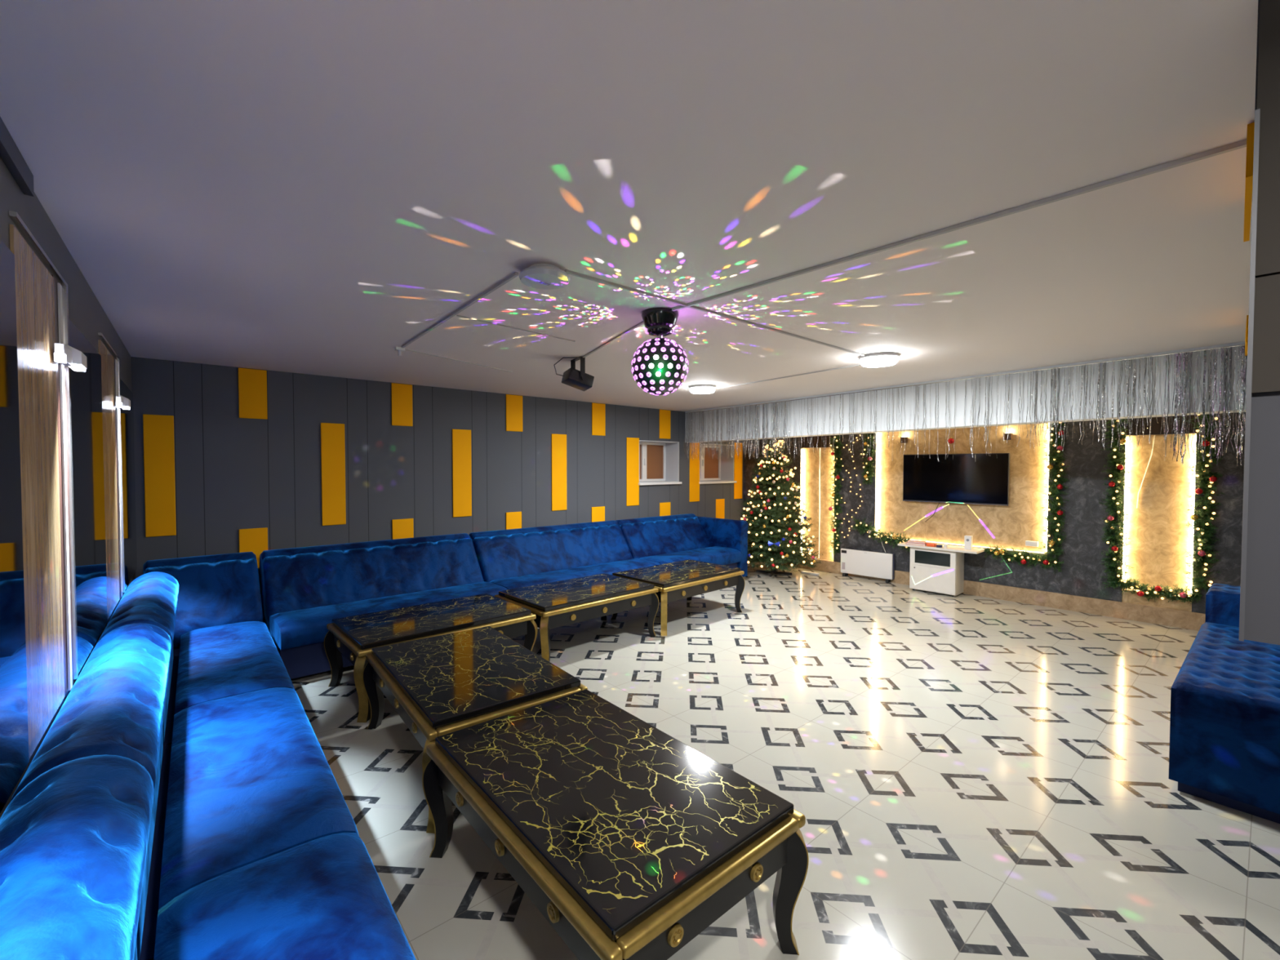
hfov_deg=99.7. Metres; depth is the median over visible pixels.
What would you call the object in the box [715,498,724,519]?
wall panel
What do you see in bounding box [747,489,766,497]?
string lights
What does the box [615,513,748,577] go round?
tufted sofa
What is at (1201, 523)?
garland
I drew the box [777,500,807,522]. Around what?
string lights
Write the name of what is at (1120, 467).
bauble
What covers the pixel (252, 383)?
wall panel
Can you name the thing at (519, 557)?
tufted sofa
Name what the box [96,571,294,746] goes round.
tufted sofa
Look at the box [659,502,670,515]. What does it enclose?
wall panel
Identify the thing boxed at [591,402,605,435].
wall panel
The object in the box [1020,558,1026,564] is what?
bauble
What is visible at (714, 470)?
window
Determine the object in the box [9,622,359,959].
tufted sofa
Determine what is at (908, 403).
curtain
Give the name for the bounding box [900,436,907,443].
wall spotlight
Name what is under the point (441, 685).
coffee table
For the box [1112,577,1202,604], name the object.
garland
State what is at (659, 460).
window
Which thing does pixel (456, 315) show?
duct
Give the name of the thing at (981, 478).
television
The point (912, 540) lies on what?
led strip
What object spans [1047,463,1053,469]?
bauble
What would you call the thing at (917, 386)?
curtain
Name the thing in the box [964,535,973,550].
router
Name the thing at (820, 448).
cable
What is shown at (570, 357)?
power cable
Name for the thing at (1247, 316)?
wall panel
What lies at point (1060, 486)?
bauble
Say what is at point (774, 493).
string lights
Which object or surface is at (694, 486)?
wall panel
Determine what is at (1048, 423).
led strip
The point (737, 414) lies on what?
curtain
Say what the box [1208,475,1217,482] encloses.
bauble
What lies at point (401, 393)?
wall panel
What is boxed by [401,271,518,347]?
duct
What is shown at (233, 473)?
wall
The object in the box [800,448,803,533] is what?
led strip
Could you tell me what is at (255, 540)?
wall panel
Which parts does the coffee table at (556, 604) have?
leg, gold frame, leg, leg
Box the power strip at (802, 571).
[801,570,819,575]
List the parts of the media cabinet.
glass, door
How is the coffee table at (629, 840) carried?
on the floor
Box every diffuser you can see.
[53,352,66,363]
[69,364,85,371]
[115,402,122,407]
[860,355,897,367]
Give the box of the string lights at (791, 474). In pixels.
[752,454,796,483]
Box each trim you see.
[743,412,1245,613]
[800,414,1196,448]
[1121,589,1191,611]
[1239,108,1260,641]
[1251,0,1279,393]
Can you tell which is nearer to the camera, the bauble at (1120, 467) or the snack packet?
the bauble at (1120, 467)
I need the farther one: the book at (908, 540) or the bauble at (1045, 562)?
the book at (908, 540)
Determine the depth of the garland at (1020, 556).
6.20 m
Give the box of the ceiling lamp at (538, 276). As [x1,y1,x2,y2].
[518,263,570,289]
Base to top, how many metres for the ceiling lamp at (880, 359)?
0.071 m
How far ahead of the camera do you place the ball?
2.80 m
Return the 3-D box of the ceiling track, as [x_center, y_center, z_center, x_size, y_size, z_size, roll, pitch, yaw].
[0.851,-0.866,2.081,0.015,0.013,1.997,-1,2,-43]
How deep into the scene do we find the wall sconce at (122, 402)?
3.19 m
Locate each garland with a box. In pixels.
[827,435,844,554]
[851,516,913,553]
[859,432,877,484]
[983,543,1063,573]
[1038,422,1070,557]
[1097,418,1134,589]
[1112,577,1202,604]
[1183,413,1226,591]
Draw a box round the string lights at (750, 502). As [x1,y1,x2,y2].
[742,501,759,511]
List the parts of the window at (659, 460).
pane, frame, sill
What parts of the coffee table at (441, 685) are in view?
leg, gold frame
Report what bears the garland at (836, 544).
attached to the wall at (1157, 533)
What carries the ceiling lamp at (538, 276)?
attached to the ceiling
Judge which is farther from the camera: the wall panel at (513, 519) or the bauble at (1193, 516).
the wall panel at (513, 519)
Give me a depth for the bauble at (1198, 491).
5.13 m
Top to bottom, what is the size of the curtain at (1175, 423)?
0.769 m
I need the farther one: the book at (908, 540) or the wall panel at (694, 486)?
the wall panel at (694, 486)
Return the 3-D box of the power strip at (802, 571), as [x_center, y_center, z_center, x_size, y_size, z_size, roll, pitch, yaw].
[2.491,1.362,7.903,0.060,0.030,0.260,-1,2,-42]
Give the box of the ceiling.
[0,0,1257,411]
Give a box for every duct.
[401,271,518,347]
[404,348,512,372]
[456,315,575,342]
[564,269,865,355]
[582,320,644,357]
[722,364,861,387]
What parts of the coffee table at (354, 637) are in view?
leg, leg, gold frame, leg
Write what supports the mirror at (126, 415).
attached to the wall at (86, 312)
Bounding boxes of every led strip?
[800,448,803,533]
[875,432,878,531]
[911,539,1044,553]
[1045,422,1049,551]
[1123,437,1128,573]
[1190,435,1195,593]
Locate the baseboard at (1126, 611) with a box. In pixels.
[776,556,1205,631]
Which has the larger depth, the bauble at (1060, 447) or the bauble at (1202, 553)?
the bauble at (1060, 447)
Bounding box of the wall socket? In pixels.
[1025,540,1038,546]
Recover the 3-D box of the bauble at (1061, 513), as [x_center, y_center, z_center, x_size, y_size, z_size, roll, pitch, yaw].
[4.609,0.357,5.928,0.055,0.064,0.054,-1,2,-42]
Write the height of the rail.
0.007 m
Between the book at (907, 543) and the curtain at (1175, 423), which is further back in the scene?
the book at (907, 543)
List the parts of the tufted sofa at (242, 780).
backrest, seat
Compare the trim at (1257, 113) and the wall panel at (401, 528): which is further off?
the wall panel at (401, 528)
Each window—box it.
[638,440,681,484]
[698,443,736,484]
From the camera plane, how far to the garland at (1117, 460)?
5.61 m
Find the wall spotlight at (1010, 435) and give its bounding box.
[1004,432,1013,439]
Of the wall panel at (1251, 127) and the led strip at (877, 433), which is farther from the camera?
the led strip at (877, 433)
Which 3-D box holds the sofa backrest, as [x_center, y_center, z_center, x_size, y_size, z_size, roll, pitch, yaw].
[4.307,1.128,3.553,0.420,0.730,0.800,-1,2,-40]
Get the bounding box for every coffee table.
[324,593,537,722]
[362,626,587,833]
[422,688,808,959]
[493,573,658,662]
[610,559,745,635]
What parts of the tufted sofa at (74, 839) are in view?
backrest, seat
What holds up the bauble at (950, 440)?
attached to the wall at (1157, 533)
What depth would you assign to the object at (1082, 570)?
5.88 m
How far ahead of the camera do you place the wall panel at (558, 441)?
6.66 m
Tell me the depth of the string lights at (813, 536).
7.67 m
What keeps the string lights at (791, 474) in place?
attached to the tree
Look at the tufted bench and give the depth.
2.54 m
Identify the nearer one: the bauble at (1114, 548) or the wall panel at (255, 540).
the wall panel at (255, 540)
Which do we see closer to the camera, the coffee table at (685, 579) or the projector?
the projector
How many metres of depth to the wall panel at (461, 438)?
5.82 m
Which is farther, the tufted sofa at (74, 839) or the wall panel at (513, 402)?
the wall panel at (513, 402)
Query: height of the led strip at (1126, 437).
1.550 m
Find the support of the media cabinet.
on the floor
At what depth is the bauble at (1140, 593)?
5.44 m
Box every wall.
[0,157,136,817]
[130,356,743,577]
[802,422,1196,595]
[1244,0,1279,644]
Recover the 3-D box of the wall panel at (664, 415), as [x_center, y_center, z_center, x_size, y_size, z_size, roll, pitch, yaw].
[0.365,-0.812,7.881,0.225,0.417,0.013,-1,2,-42]
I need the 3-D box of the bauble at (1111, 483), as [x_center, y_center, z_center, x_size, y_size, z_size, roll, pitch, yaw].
[4.895,0.040,5.604,0.055,0.064,0.054,-1,2,-42]
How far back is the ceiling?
1.55 m
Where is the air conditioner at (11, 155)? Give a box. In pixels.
[0,116,34,196]
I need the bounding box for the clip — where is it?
[394,346,404,355]
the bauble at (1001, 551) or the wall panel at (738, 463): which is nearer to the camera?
the bauble at (1001, 551)
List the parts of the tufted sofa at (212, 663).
backrest, seat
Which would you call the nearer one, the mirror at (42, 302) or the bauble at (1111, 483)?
the mirror at (42, 302)
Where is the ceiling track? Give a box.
[671,139,1246,311]
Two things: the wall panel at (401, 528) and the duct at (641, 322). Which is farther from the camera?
the wall panel at (401, 528)
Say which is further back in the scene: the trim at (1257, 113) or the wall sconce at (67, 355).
the wall sconce at (67, 355)
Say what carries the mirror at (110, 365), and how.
attached to the wall at (86, 312)
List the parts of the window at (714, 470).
frame, pane, sill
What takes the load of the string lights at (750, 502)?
attached to the tree
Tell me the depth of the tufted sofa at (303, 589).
4.59 m
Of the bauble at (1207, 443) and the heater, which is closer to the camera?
the bauble at (1207, 443)
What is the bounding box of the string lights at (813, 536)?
[802,535,814,544]
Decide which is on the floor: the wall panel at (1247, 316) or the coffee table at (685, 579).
the coffee table at (685, 579)
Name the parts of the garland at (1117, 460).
stem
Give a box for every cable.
[554,356,581,376]
[818,448,820,558]
[1136,435,1155,508]
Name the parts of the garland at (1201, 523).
stem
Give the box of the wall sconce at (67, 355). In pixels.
[53,342,87,371]
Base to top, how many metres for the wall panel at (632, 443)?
0.940 m
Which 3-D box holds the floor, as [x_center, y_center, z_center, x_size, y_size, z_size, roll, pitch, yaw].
[1.307,1.537,3.659,8.800,0.100,8.200,-1,2,-42]
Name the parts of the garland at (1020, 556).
stem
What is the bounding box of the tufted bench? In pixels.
[1168,622,1279,823]
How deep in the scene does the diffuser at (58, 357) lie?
1.71 m
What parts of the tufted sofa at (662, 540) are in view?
backrest, seat, armrest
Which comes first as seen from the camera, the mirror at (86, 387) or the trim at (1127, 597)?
the mirror at (86, 387)
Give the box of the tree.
[737,438,822,577]
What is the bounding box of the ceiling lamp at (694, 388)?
[688,384,715,394]
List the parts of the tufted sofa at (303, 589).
backrest, seat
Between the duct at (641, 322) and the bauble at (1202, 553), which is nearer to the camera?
the duct at (641, 322)
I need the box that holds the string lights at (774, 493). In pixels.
[768,486,789,496]
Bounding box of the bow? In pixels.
[768,541,779,546]
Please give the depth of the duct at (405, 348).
4.17 m
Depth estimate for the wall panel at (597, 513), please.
7.08 m
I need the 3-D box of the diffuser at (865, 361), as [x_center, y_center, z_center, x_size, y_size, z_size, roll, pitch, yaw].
[1.776,-0.873,4.019,0.258,0.042,0.258,-1,2,-42]
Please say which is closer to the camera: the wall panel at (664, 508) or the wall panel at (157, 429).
the wall panel at (157, 429)
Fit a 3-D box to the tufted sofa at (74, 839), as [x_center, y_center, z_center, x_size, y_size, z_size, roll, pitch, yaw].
[-0.696,1.120,0.898,0.747,0.873,1.536,-1,2,-39]
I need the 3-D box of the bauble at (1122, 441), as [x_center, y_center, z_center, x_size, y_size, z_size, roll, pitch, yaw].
[4.946,-0.398,5.537,0.055,0.064,0.054,-1,2,-42]
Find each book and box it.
[906,542,928,546]
[907,539,925,543]
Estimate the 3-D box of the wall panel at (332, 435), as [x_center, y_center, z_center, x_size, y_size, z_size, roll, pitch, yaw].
[-2.835,-0.053,4.998,0.196,0.940,0.013,-1,2,-42]
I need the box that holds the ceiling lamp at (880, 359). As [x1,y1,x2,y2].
[858,351,899,367]
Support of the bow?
attached to the tree
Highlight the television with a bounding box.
[902,453,1009,506]
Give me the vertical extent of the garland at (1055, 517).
1.779 m
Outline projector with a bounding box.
[561,356,594,391]
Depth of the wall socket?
6.21 m
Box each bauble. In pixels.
[947,437,954,443]
[993,550,999,555]
[998,548,1004,554]
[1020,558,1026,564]
[1042,559,1048,564]
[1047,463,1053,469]
[1048,539,1055,545]
[1057,444,1062,450]
[1057,483,1062,489]
[1057,509,1063,515]
[1106,515,1114,520]
[1108,480,1115,486]
[1111,545,1118,551]
[1116,463,1124,470]
[1120,438,1125,444]
[1137,590,1144,596]
[1154,584,1161,591]
[1179,591,1186,598]
[1190,513,1198,519]
[1195,487,1203,493]
[1197,549,1205,555]
[1202,440,1209,446]
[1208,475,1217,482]
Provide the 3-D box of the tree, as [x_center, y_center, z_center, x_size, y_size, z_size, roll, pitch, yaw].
[1.992,0.369,7.908,1.306,2.015,1.344,0,2,-8]
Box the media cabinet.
[897,541,984,596]
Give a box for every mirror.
[0,238,29,813]
[68,318,107,672]
[120,378,137,590]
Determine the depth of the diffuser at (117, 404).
3.05 m
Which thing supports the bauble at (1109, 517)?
attached to the garland at (1117, 460)
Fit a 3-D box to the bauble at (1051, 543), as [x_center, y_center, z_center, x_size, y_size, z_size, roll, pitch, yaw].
[4.566,0.691,5.984,0.055,0.064,0.054,-1,2,-42]
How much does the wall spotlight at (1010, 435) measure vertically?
0.084 m
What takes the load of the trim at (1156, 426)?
attached to the wall at (1157, 533)
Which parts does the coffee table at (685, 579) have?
leg, gold frame, leg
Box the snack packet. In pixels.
[926,542,936,546]
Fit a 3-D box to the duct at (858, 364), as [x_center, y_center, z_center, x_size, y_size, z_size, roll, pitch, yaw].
[1.333,-0.942,4.953,0.011,0.010,1.610,-1,2,-36]
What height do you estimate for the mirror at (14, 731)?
1.320 m
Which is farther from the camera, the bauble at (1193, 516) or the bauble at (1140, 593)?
the bauble at (1140, 593)
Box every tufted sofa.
[0,755,416,959]
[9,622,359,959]
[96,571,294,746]
[142,551,262,656]
[258,533,507,679]
[468,520,660,589]
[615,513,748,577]
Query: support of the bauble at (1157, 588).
attached to the garland at (1127, 584)
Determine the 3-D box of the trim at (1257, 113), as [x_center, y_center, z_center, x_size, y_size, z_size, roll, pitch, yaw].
[1.077,-0.178,0.955,0.015,0.930,0.006,-1,2,-42]
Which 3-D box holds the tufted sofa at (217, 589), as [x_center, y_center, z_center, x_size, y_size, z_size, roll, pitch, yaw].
[-3.328,1.030,4.127,0.674,0.879,0.550,-1,2,-42]
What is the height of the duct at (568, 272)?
0.011 m
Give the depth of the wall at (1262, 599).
0.95 m
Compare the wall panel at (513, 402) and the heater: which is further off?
the heater
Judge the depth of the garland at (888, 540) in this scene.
7.41 m
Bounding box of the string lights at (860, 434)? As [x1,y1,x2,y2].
[840,434,863,537]
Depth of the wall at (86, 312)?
1.94 m
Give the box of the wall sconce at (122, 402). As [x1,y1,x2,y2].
[115,395,130,409]
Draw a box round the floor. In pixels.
[290,560,1279,959]
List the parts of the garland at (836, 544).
stem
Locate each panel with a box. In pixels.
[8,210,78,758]
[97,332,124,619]
[142,413,176,537]
[238,367,267,419]
[239,527,267,568]
[320,422,346,525]
[391,382,413,426]
[391,518,413,539]
[452,429,471,517]
[506,394,522,431]
[506,511,521,529]
[551,433,566,511]
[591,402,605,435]
[591,506,604,522]
[626,437,639,506]
[659,409,671,439]
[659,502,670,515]
[688,442,699,502]
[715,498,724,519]
[733,442,742,498]
[1243,122,1254,241]
[1244,315,1248,355]
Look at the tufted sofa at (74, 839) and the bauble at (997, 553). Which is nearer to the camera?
the tufted sofa at (74, 839)
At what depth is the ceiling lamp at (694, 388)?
5.46 m
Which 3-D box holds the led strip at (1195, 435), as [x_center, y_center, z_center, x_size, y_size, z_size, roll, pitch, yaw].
[5.375,0.344,5.249,0.016,1.550,0.010,-1,2,-42]
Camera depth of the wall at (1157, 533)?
6.32 m
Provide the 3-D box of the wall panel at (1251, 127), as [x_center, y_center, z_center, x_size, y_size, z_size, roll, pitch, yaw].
[1.654,-0.789,1.469,0.550,0.125,0.012,-1,2,-42]
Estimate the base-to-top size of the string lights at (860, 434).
1.517 m
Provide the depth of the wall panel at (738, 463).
9.05 m
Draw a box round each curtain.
[684,341,1247,443]
[684,400,791,460]
[793,376,1004,461]
[1163,345,1247,462]
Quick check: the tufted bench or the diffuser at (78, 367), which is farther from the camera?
the tufted bench
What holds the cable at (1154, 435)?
attached to the wall at (1157, 533)
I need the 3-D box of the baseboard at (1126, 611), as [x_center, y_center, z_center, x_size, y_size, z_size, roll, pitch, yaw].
[3.905,1.321,6.871,0.075,0.170,6.354,-1,2,-42]
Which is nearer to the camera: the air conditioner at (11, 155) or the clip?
the air conditioner at (11, 155)
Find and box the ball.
[631,307,688,395]
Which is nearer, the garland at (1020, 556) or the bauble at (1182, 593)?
the bauble at (1182, 593)
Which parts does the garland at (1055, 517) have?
stem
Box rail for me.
[688,344,1244,413]
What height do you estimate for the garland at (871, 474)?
0.940 m
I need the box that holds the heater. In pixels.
[840,548,895,582]
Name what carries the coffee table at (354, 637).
on the floor
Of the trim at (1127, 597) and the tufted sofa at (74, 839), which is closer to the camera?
the tufted sofa at (74, 839)

